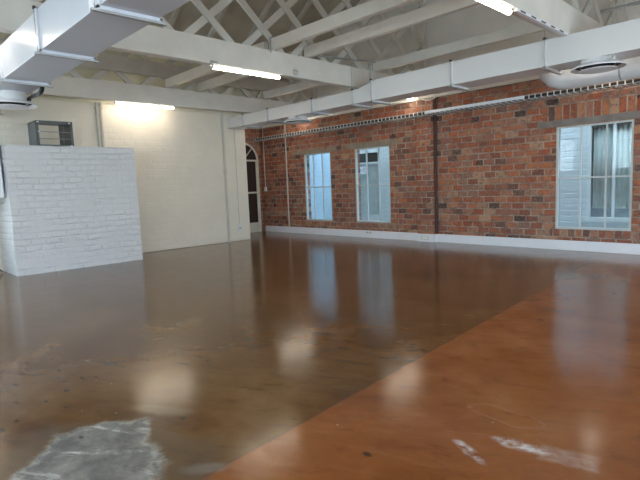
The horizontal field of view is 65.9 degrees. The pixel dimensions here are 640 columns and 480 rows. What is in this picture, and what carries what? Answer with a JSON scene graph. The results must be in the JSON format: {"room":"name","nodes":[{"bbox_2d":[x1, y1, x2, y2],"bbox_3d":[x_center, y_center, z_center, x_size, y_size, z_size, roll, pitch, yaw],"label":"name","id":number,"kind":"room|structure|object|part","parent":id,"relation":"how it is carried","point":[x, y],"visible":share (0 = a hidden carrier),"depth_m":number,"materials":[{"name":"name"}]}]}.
{"room":"empty warehouse loft","nodes":[
{"label":"empty warehouse loft","id":0,"kind":"room"},
{"bbox_2d":[0,32,241,114],"bbox_3d":[-7.470,-4.824,10.808,12.440,3.510,1.830,-8,9,-44],"label":"wall","id":1,"kind":"structure","parent":0,"point":[84,72],"depth_m":12.35,"materials":[{"name":"beige paint"}]},
{"bbox_2d":[0,98,250,270],"bbox_3d":[-5.501,-1.510,12.918,7.440,3.690,1.900,-8,9,-44],"label":"wall","id":2,"kind":"structure","parent":0,"point":[178,154],"depth_m":13.08,"materials":[{"name":"beige paint"}]},
{"bbox_2d":[0,160,4,197],"bbox_3d":[-6.824,-1.334,9.613,0.885,1.070,1.000,-8,9,-44],"label":"upper cabinet","id":3,"kind":"object","parent":2,"relation":"attached to","point":[1,178],"visible":1,"depth_m":9.58,"materials":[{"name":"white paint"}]},
{"bbox_3d":[-6.494,-1.310,9.279,0.850,1.030,0.020,-8,9,-44],"label":"cabinet door","id":4,"kind":"part","parent":3,"relation":"part of","materials":[{"name":"white paint"}]},
{"bbox_2d":[0,0,189,114],"bbox_3d":[-0.904,-2.193,3.582,0.690,0.520,17.790,-8,9,-44],"label":"ventilation duct","id":5,"kind":"object","parent":2,"relation":"attached to","point":[59,36],"visible":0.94,"depth_m":5.25,"materials":[{"name":"metal"}]},
{"bbox_2d":[0,90,37,109],"bbox_3d":[-4.803,-2.161,7.636,0.752,0.231,0.752,-8,9,-44],"label":"diffuser","id":6,"kind":"object","parent":5,"relation":"attached to","point":[9,99],"visible":1,"depth_m":7.52,"materials":[{"name":"white paint"}]},
{"bbox_3d":[-4.799,-2.059,7.647,0.516,0.026,0.516,-8,9,-44],"label":"plate","id":7,"kind":"part","parent":6,"relation":"part of","materials":[{"name":"white paint"}]},
{"bbox_3d":[-4.122,-2.432,6.881,0.690,0.520,0.040,-8,9,-44],"label":"hanger rod","id":8,"kind":"part","parent":5,"relation":"part of","materials":[{"name":"metal"}]},
{"bbox_2d":[27,86,44,100],"bbox_3d":[-4.250,-2.184,7.364,0.700,0.132,0.069,4,9,44],"label":"hose","id":9,"kind":"object","parent":5,"relation":"attached to","point":[41,89],"visible":0.94,"depth_m":7.25,"materials":[{"name":"black rubber"}]},
{"bbox_3d":[-2.902,-2.342,5.630,0.690,0.520,0.040,-8,9,-44],"label":"hanger rod","id":10,"kind":"part","parent":5,"relation":"part of","materials":[{"name":"metal"}]},
{"bbox_3d":[-1.717,-2.254,4.415,0.690,0.520,0.040,-8,9,-44],"label":"hanger rod","id":11,"kind":"part","parent":5,"relation":"part of","materials":[{"name":"metal"}]},
{"bbox_2d":[94,102,104,146],"bbox_3d":[-5.223,-2.692,11.713,0.170,1.120,0.088,-8,9,-44],"label":"pipe","id":12,"kind":"object","parent":2,"relation":"attached to","point":[98,107],"visible":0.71,"depth_m":11.68,"materials":[{"name":"white metal"}]},
{"bbox_2d":[221,113,229,241],"bbox_3d":[-2.724,-1.765,14.230,0.086,3.690,0.086,-8,9,-44],"label":"pipe","id":13,"kind":"object","parent":2,"relation":"attached to","point":[222,125],"visible":1,"depth_m":14.20,"materials":[{"name":"white metal"}]},
{"bbox_2d":[233,116,239,223],"bbox_3d":[-2.456,-2.042,14.504,0.020,3.160,0.020,-8,9,-44],"label":"conduit","id":14,"kind":"object","parent":2,"relation":"attached to","point":[233,116],"visible":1,"depth_m":14.50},
{"bbox_2d":[237,224,242,230],"bbox_3d":[-2.380,-0.374,14.686,0.170,0.200,0.042,-8,9,-44],"label":"wall socket","id":15,"kind":"object","parent":2,"relation":"attached to","point":[239,226],"visible":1,"depth_m":14.66,"materials":[{"name":"white plastic"}]},
{"bbox_2d":[40,0,359,59],"bbox_3d":[-4.890,-5.537,9.915,15.050,2.100,2.970,-8,9,-44],"label":"ceiling","id":16,"kind":"structure","parent":0,"point":[235,21],"depth_m":13.19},
{"bbox_2d":[168,6,180,26],"bbox_3d":[-3.210,-5.741,11.525,0.090,2.174,2.932,-8,9,-44],"label":"rafter","id":17,"kind":"object","parent":16,"relation":"attached to","point":[175,12],"depth_m":11.88,"materials":[{"name":"white wood"}]},
{"bbox_2d":[207,4,228,37],"bbox_3d":[-2.372,-5.863,12.333,0.090,2.174,2.932,-8,9,-44],"label":"rafter","id":18,"kind":"object","parent":16,"relation":"attached to","point":[221,13],"visible":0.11,"depth_m":12.55,"materials":[{"name":"white wood"}]},
{"bbox_2d":[247,0,273,37],"bbox_3d":[-1.535,-5.985,13.141,0.090,2.174,2.932,-8,9,-44],"label":"rafter","id":19,"kind":"object","parent":16,"relation":"attached to","point":[269,3],"visible":0.44,"depth_m":13.06,"materials":[{"name":"white wood"}]},
{"bbox_2d":[282,0,311,48],"bbox_3d":[-0.697,-6.107,13.948,0.090,2.174,2.932,-8,9,-44],"label":"rafter","id":20,"kind":"object","parent":16,"relation":"attached to","point":[300,16],"depth_m":13.66,"materials":[{"name":"white wood"}]},
{"bbox_2d":[241,75,270,230],"bbox_3d":[-2.747,-3.835,16.975,2.590,7.200,0.300,-8,9,-44],"label":"wall","id":21,"kind":"structure","parent":0,"point":[250,133],"depth_m":17.28,"materials":[{"name":"beige paint"}]},
{"bbox_2d":[245,137,260,160],"bbox_3d":[-2.651,-3.140,16.901,1.660,0.830,0.012,-8,9,-44],"label":"trim","id":22,"kind":"structure","parent":21,"relation":"attached to","point":[249,141],"depth_m":17.23,"materials":[{"name":"red brick"}]},
{"bbox_2d":[245,143,261,232],"bbox_3d":[-2.586,-1.789,17.038,1.220,3.110,0.045,-8,9,-44],"label":"door","id":23,"kind":"structure","parent":21,"relation":"in","point":[251,155],"depth_m":17.30,"materials":[{"name":"beige paint"}]},
{"bbox_3d":[-2.602,-1.914,17.036,1.120,2.760,0.012,-8,9,-44],"label":"pane","id":24,"kind":"part","parent":23,"relation":"part of","materials":[{"name":"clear glass"}]},
{"bbox_2d":[0,231,639,479],"bbox_3d":[-0.408,1.055,5.623,14.760,0.200,20.300,-8,9,-44],"label":"floor","id":25,"kind":"structure","parent":0,"point":[269,355],"depth_m":4.29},
{"bbox_2d":[0,144,142,275],"bbox_3d":[-5.481,-0.717,10.852,2.570,2.567,1.159,-8,9,-44],"label":"partition wall","id":26,"kind":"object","parent":25,"relation":"on","point":[62,208],"visible":1,"depth_m":10.29,"materials":[{"name":"white brick"}]},
{"bbox_2d":[27,120,73,145],"bbox_3d":[-5.665,-2.208,10.390,0.700,0.515,0.574,-8,9,-44],"label":"metal box","id":27,"kind":"object","parent":26,"relation":"on","point":[65,132],"visible":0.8,"depth_m":10.28,"materials":[{"name":"grey metal"}]},
{"bbox_3d":[-5.464,-2.219,10.434,0.010,0.460,0.290,-8,9,-44],"label":"panel","id":28,"kind":"part","parent":27,"relation":"part of","materials":[{"name":"metal"}]},
{"bbox_2d":[309,153,331,218],"bbox_3d":[-0.373,-3.163,17.345,1.920,5.600,0.250,-8,9,-44],"label":"wall","id":29,"kind":"structure","parent":0,"point":[326,157],"depth_m":17.66,"materials":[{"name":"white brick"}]},
{"bbox_2d":[259,78,639,254],"bbox_3d":[4.827,-1.607,10.535,0.365,3.600,20.300,-8,9,-44],"label":"brick wall","id":30,"kind":"structure","parent":0,"point":[496,171],"depth_m":12.03,"materials":[{"name":"red brick"}]},
{"bbox_2d":[262,128,265,186],"bbox_3d":[-1.959,-2.871,17.267,0.030,2.040,0.030,-5,7,-21],"label":"conduit","id":31,"kind":"object","parent":30,"relation":"attached to","point":[262,128],"visible":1,"depth_m":17.27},
{"bbox_2d":[284,124,289,226],"bbox_3d":[-1.103,-2.135,16.477,0.041,3.395,0.041,-5,7,-21],"label":"conduit","id":32,"kind":"object","parent":30,"relation":"attached to","point":[284,124],"visible":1,"depth_m":16.47,"materials":[{"name":"grey metal"}]},
{"bbox_2d":[293,147,336,155],"bbox_3d":[-0.180,-2.782,15.491,0.065,0.125,1.970,-8,9,-44],"label":"trim","id":33,"kind":"structure","parent":30,"relation":"attached to","point":[330,149],"depth_m":15.41,"materials":[{"name":"grey concrete"}]},
{"bbox_2d":[304,152,332,220],"bbox_3d":[-0.029,-1.668,15.557,0.070,2.115,1.200,-8,9,-44],"label":"window","id":34,"kind":"structure","parent":30,"relation":"in","point":[305,155],"depth_m":15.66,"materials":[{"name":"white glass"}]},
{"bbox_2d":[345,139,398,149],"bbox_3d":[1.434,-2.672,13.834,0.065,0.145,1.940,-8,9,-44],"label":"trim","id":35,"kind":"structure","parent":30,"relation":"attached to","point":[393,141],"depth_m":13.75,"materials":[{"name":"grey concrete"}]},
{"bbox_2d":[354,145,390,222],"bbox_3d":[1.512,-1.553,13.977,0.070,2.115,1.280,-8,9,-44],"label":"window","id":36,"kind":"structure","parent":30,"relation":"in","point":[356,157],"depth_m":14.07,"materials":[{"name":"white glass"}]},
{"bbox_2d":[249,75,539,128],"bbox_3d":[4.224,-3.357,9.820,2.590,0.080,19.700,-8,9,-44],"label":"trim","id":37,"kind":"structure","parent":30,"relation":"attached to","point":[535,77],"depth_m":12.21,"materials":[{"name":"paint"}]},
{"bbox_2d":[421,235,428,239],"bbox_3d":[2.706,-0.060,12.692,0.018,0.104,0.214,-8,9,-44],"label":"socket","id":38,"kind":"object","parent":30,"relation":"attached to","point":[422,237],"visible":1,"depth_m":12.69,"materials":[{"name":"beige paint"}]},
{"bbox_2d":[416,93,439,100],"bbox_3d":[2.635,-3.512,12.089,0.032,0.215,0.839,-8,9,-44],"label":"cable","id":39,"kind":"object","parent":30,"relation":"hanging from","point":[439,93],"visible":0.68,"depth_m":12.07,"materials":[{"name":"white plastic"}]},
{"bbox_2d":[434,98,437,233],"bbox_3d":[2.899,-1.833,12.352,0.068,3.380,0.065,-8,9,-44],"label":"pipe","id":40,"kind":"object","parent":30,"relation":"attached to","point":[435,118],"visible":0.81,"depth_m":12.33,"materials":[{"name":"brown metal"}]},
{"bbox_2d":[252,79,639,140],"bbox_3d":[4.599,-2.975,10.242,0.332,0.119,19.640,-8,9,-44],"label":"cable tray","id":41,"kind":"object","parent":30,"relation":"attached to","point":[633,82],"visible":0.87,"depth_m":11.49,"materials":[{"name":"metal"}]},
{"bbox_3d":[4.487,-3.012,10.129,0.010,0.012,19.640,-8,9,-44],"label":"rail","id":42,"kind":"part","parent":41,"relation":"part of","materials":[{"name":"metal"}]},
{"bbox_2d":[256,79,639,139],"bbox_3d":[4.578,-2.976,10.193,0.188,0.052,19.300,-8,9,-44],"label":"cable bundle","id":43,"kind":"object","parent":41,"relation":"in","point":[635,80],"visible":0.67,"depth_m":11.03,"materials":[{"name":"white metal"}]},
{"bbox_2d":[424,96,524,113],"bbox_3d":[3.416,-3.049,11.188,0.036,0.056,2.450,-8,9,-44],"label":"cable trunking","id":44,"kind":"object","parent":41,"relation":"attached to","point":[519,97],"visible":1,"depth_m":11.06,"materials":[{"name":"white paint"}]},
{"bbox_2d":[537,111,639,128],"bbox_3d":[5.527,-2.374,9.638,0.062,0.135,2.520,-8,9,-44],"label":"trim","id":45,"kind":"structure","parent":30,"relation":"attached to","point":[634,114],"depth_m":9.77,"materials":[{"name":"grey concrete"}]},
{"bbox_2d":[543,95,639,121],"bbox_3d":[5.493,-2.584,9.645,0.058,0.285,2.200,-8,9,-44],"label":"trim","id":46,"kind":"structure","parent":30,"relation":"attached to","point":[630,103],"depth_m":9.72,"materials":[{"name":"brick"}]},
{"bbox_2d":[551,229,634,238],"bbox_3d":[5.501,-0.135,10.005,0.060,0.140,1.550,-8,9,-44],"label":"trim","id":47,"kind":"structure","parent":30,"relation":"attached to","point":[560,232],"depth_m":9.93,"materials":[{"name":"brick"}]},
{"bbox_2d":[555,119,633,230],"bbox_3d":[5.482,-1.259,9.905,0.070,2.115,1.410,-8,9,-44],"label":"window","id":48,"kind":"structure","parent":30,"relation":"in","point":[580,177],"depth_m":9.94,"materials":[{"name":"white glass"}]},
{"bbox_2d":[270,0,639,102],"bbox_3d":[5.156,-5.201,10.596,0.200,3.700,20.300,-8,9,-44],"label":"ceiling","id":49,"kind":"structure","parent":0,"point":[479,19],"depth_m":12.49,"materials":[{"name":"paint"}]},
{"bbox_2d":[3,34,316,113],"bbox_3d":[-5.521,-4.003,10.802,15.012,1.707,0.160,-8,9,-44],"label":"roof truss","id":50,"kind":"object","parent":49,"relation":"attached to","point":[76,86],"visible":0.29,"depth_m":12.15,"materials":[{"name":"white wood"}]},
{"bbox_2d":[114,101,174,108],"bbox_3d":[-4.273,-3.294,12.071,1.520,0.077,0.086,-8,9,-44],"label":"tube light","id":51,"kind":"object","parent":50,"relation":"attached to","point":[115,102],"visible":1,"depth_m":12.01,"materials":[{"name":"white plastic"}]},
{"bbox_2d":[0,38,294,94],"bbox_3d":[-5.801,-3.921,10.381,13.950,0.340,0.060,-8,9,-44],"label":"plank","id":52,"kind":"object","parent":50,"relation":"attached to","point":[106,62],"visible":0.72,"depth_m":12.09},
{"bbox_2d":[165,41,267,87],"bbox_3d":[-2.433,-3.814,10.925,0.100,0.205,4.010,-8,9,-44],"label":"joist","id":53,"kind":"object","parent":50,"relation":"on","point":[202,70],"visible":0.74,"depth_m":11.39,"materials":[{"name":"white wood"}]},
{"bbox_2d":[197,51,302,91],"bbox_3d":[-1.789,-3.908,11.546,0.100,0.205,4.010,-8,9,-44],"label":"joist","id":54,"kind":"object","parent":50,"relation":"on","point":[229,77],"visible":0.54,"depth_m":12.14,"materials":[{"name":"white wood"}]},
{"bbox_3d":[-0.213,-4.945,15.918,0.130,1.180,0.130,-8,9,-44],"label":"post","id":55,"kind":"part","parent":50,"relation":"part of","materials":[{"name":"white wood"}]},
{"bbox_2d":[263,64,369,98],"bbox_3d":[-0.229,-4.136,13.051,0.100,0.205,4.010,-8,9,-44],"label":"joist","id":56,"kind":"object","parent":50,"relation":"on","point":[303,85],"visible":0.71,"depth_m":13.55,"materials":[{"name":"white wood"}]},
{"bbox_2d":[0,0,426,88],"bbox_3d":[-2.624,-4.586,7.711,15.012,3.320,0.160,-8,9,-44],"label":"roof truss","id":57,"kind":"object","parent":49,"relation":"attached to","point":[165,42],"visible":0.51,"depth_m":9.03,"materials":[{"name":"white wood"}]},
{"bbox_2d":[210,64,280,79],"bbox_3d":[-1.331,-3.076,9.053,1.520,0.077,0.086,-8,9,-44],"label":"tube light","id":58,"kind":"object","parent":57,"relation":"attached to","point":[217,67],"visible":1,"depth_m":8.98,"materials":[{"name":"white paint"}]},
{"bbox_2d":[293,69,297,75],"bbox_3d":[-0.478,-3.328,9.768,0.136,0.136,0.022,-8,9,-44],"label":"junction cover","id":59,"kind":"object","parent":57,"relation":"attached to","point":[295,71],"visible":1,"depth_m":9.76,"materials":[{"name":"white plastic"}]},
{"bbox_2d":[269,0,416,50],"bbox_3d":[0.617,-3.588,7.797,0.100,0.205,4.460,-8,9,-44],"label":"joist","id":60,"kind":"object","parent":57,"relation":"on","point":[371,8],"visible":0.95,"depth_m":8.09,"materials":[{"name":"white wood"}]},
{"bbox_2d":[315,55,375,62],"bbox_3d":[0.591,-3.940,10.739,1.903,0.180,0.040,-8,9,-44],"label":"conduit pipe","id":61,"kind":"object","parent":57,"relation":"on","point":[317,55],"visible":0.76,"depth_m":10.67,"materials":[{"name":"metal"}]},
{"bbox_2d":[304,0,482,57],"bbox_3d":[1.261,-3.682,8.418,0.100,0.205,4.460,-8,9,-44],"label":"joist","id":62,"kind":"object","parent":57,"relation":"on","point":[444,7],"visible":1,"depth_m":8.40,"materials":[{"name":"white wood"}]},
{"bbox_3d":[2.686,-5.492,12.830,0.130,2.720,0.130,-8,9,-44],"label":"post","id":63,"kind":"part","parent":57,"relation":"part of","materials":[{"name":"white wood"}]},
{"bbox_2d":[373,22,545,71],"bbox_3d":[2.822,-3.910,9.923,0.100,0.205,4.460,-8,9,-44],"label":"joist","id":64,"kind":"object","parent":57,"relation":"on","point":[523,29],"visible":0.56,"depth_m":9.87,"materials":[{"name":"white wood"}]},
{"bbox_2d":[496,0,628,36],"bbox_3d":[0.583,-4.348,4.422,15.012,3.320,0.160,-8,9,-44],"label":"girder","id":65,"kind":"object","parent":49,"relation":"attached to","point":[557,13],"visible":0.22,"depth_m":7.45,"materials":[{"name":"white wood"}]},
{"bbox_2d":[477,0,512,15],"bbox_3d":[1.891,-2.843,5.806,1.520,0.077,0.086,-8,9,-44],"label":"tube light","id":66,"kind":"object","parent":65,"relation":"attached to","point":[494,4],"visible":1,"depth_m":6.06,"materials":[{"name":"white plastic"}]},
{"bbox_2d":[513,8,567,35],"bbox_3d":[3.125,-3.035,6.910,1.750,0.035,0.054,-8,9,-44],"label":"rail","id":67,"kind":"object","parent":65,"relation":"attached to","point":[516,10],"visible":1,"depth_m":6.80,"materials":[{"name":"white metal"}]},
{"bbox_3d":[5.893,-5.255,9.541,0.130,2.720,0.130,-8,9,-44],"label":"post","id":68,"kind":"part","parent":65,"relation":"part of","materials":[{"name":"white wood"}]},
{"bbox_2d":[360,126,628,227],"bbox_3d":[3.430,-2.901,13.624,2.170,5.600,19.600,-8,9,-44],"label":"wall","id":69,"kind":"structure","parent":0,"point":[569,137],"depth_m":12.19,"materials":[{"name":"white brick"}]},
{"bbox_2d":[360,149,381,220],"bbox_3d":[1.645,-1.815,16.907,0.080,2.500,1.170,-8,9,-44],"label":"window","id":70,"kind":"structure","parent":69,"relation":"in","point":[372,166],"depth_m":16.84,"materials":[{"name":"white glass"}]},
{"bbox_2d":[360,167,365,173],"bbox_3d":[1.435,-2.395,16.995,0.026,0.250,0.430,-8,9,-44],"label":"door sign","id":71,"kind":"object","parent":70,"relation":"attached to","point":[362,169],"visible":0.69,"depth_m":16.94,"materials":[{"name":"white paint"}]},
{"bbox_2d":[584,123,628,221],"bbox_3d":[7.124,-1.589,11.238,0.110,2.370,1.960,-8,9,-44],"label":"window","id":72,"kind":"structure","parent":69,"relation":"in","point":[612,218],"depth_m":11.74,"materials":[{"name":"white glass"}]},
{"bbox_2d":[592,122,631,207],"bbox_3d":[7.210,-1.705,11.292,0.085,1.962,1.830,-8,9,-44],"label":"curtain","id":73,"kind":"object","parent":69,"relation":"hanging from","point":[624,130],"visible":0.66,"depth_m":11.61,"materials":[{"name":"fabric"}]},
{"bbox_3d":[7.168,-2.667,11.182,0.024,0.024,1.830,-8,9,-44],"label":"rail","id":74,"kind":"part","parent":73,"relation":"part of","materials":[{"name":"metal"}]},
{"bbox_2d":[360,122,629,217],"bbox_3d":[4.944,-1.732,14.346,0.750,3.000,10.200,-8,9,-44],"label":"wall","id":75,"kind":"structure","parent":0,"point":[372,157],"depth_m":12.61,"materials":[{"name":"white paint"}]},
{"bbox_3d":[6.739,-2.149,-1.626,15.050,7.200,0.300,-8,9,-44],"label":"wall","id":76,"kind":"structure","parent":0,"visible":0},
{"bbox_2d":[538,21,639,89],"bbox_3d":[7.459,-3.052,5.963,0.629,0.990,9.601,-8,9,-44],"label":"duct","id":77,"kind":"object","parent":76,"relation":"attached to","point":[566,80],"visible":0.51,"depth_m":8.74,"materials":[{"name":"metal"}]},
{"bbox_3d":[-5.623,-1.856,0.117,0.300,7.200,20.000,-8,9,-44],"label":"wall","id":78,"kind":"structure","parent":0,"visible":0},
{"bbox_3d":[3.825,-4.108,1.097,15.012,3.320,0.160,-8,9,-44],"label":"girder","id":79,"kind":"object","parent":78,"relation":"attached to","visible":0},
{"bbox_2d":[227,18,639,128],"bbox_3d":[3.715,-3.174,8.015,0.690,0.887,17.790,-8,9,-44],"label":"ventilation duct","id":80,"kind":"object","parent":79,"relation":"hanging from","point":[621,40],"visible":0.96,"depth_m":8.72,"materials":[{"name":"metal"}]},
{"bbox_2d":[283,116,312,124],"bbox_3d":[-0.562,-3.017,12.437,0.752,0.164,0.752,-8,9,-44],"label":"diffuser","id":81,"kind":"object","parent":80,"relation":"attached to","point":[294,120],"visible":1,"depth_m":12.27,"materials":[{"name":"white paint"}]},
{"bbox_3d":[-0.559,-2.948,12.444,0.516,0.026,0.516,-8,9,-44],"label":"plate","id":82,"kind":"part","parent":81,"relation":"part of","materials":[{"name":"white paint"}]},
{"bbox_3d":[0.019,-3.197,11.843,0.690,0.379,0.040,-8,9,-44],"label":"hanger rod","id":83,"kind":"part","parent":80,"relation":"part of","materials":[{"name":"metal"}]},
{"bbox_3d":[0.908,-3.382,10.893,0.690,0.887,0.040,-8,9,-44],"label":"hanger rod","id":84,"kind":"part","parent":80,"relation":"part of","materials":[{"name":"metal"}]},
{"bbox_3d":[1.280,-3.295,10.521,0.690,0.767,0.040,-8,9,-44],"label":"hanger rod","id":85,"kind":"part","parent":80,"relation":"part of","materials":[{"name":"metal"}]},
{"bbox_3d":[2.596,-3.064,9.191,0.690,0.497,0.040,-8,9,-44],"label":"hanger rod","id":86,"kind":"part","parent":80,"relation":"part of","materials":[{"name":"metal"}]},
{"bbox_3d":[3.756,-3.087,7.985,0.690,0.717,0.040,-8,9,-44],"label":"hanger rod","id":87,"kind":"part","parent":80,"relation":"part of","materials":[{"name":"metal"}]},
{"bbox_2d":[570,55,626,73],"bbox_3d":[4.235,-2.661,7.518,0.752,0.164,0.752,-8,9,-44],"label":"diffuser","id":88,"kind":"object","parent":80,"relation":"attached to","point":[600,64],"visible":1,"depth_m":7.40,"materials":[{"name":"white paint"}]},
{"bbox_3d":[4.238,-2.592,7.525,0.516,0.026,0.516,-8,9,-44],"label":"plate","id":89,"kind":"part","parent":88,"relation":"part of","materials":[{"name":"white paint"}]},
{"bbox_2d":[600,1,639,13],"bbox_3d":[7.915,-3.812,5.701,0.060,0.060,8.610,-8,9,-44],"label":"conduit pipe","id":90,"kind":"object","parent":79,"relation":"attached to","point":[636,2],"visible":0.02,"depth_m":8.49,"materials":[{"name":"metal"}]}
]}

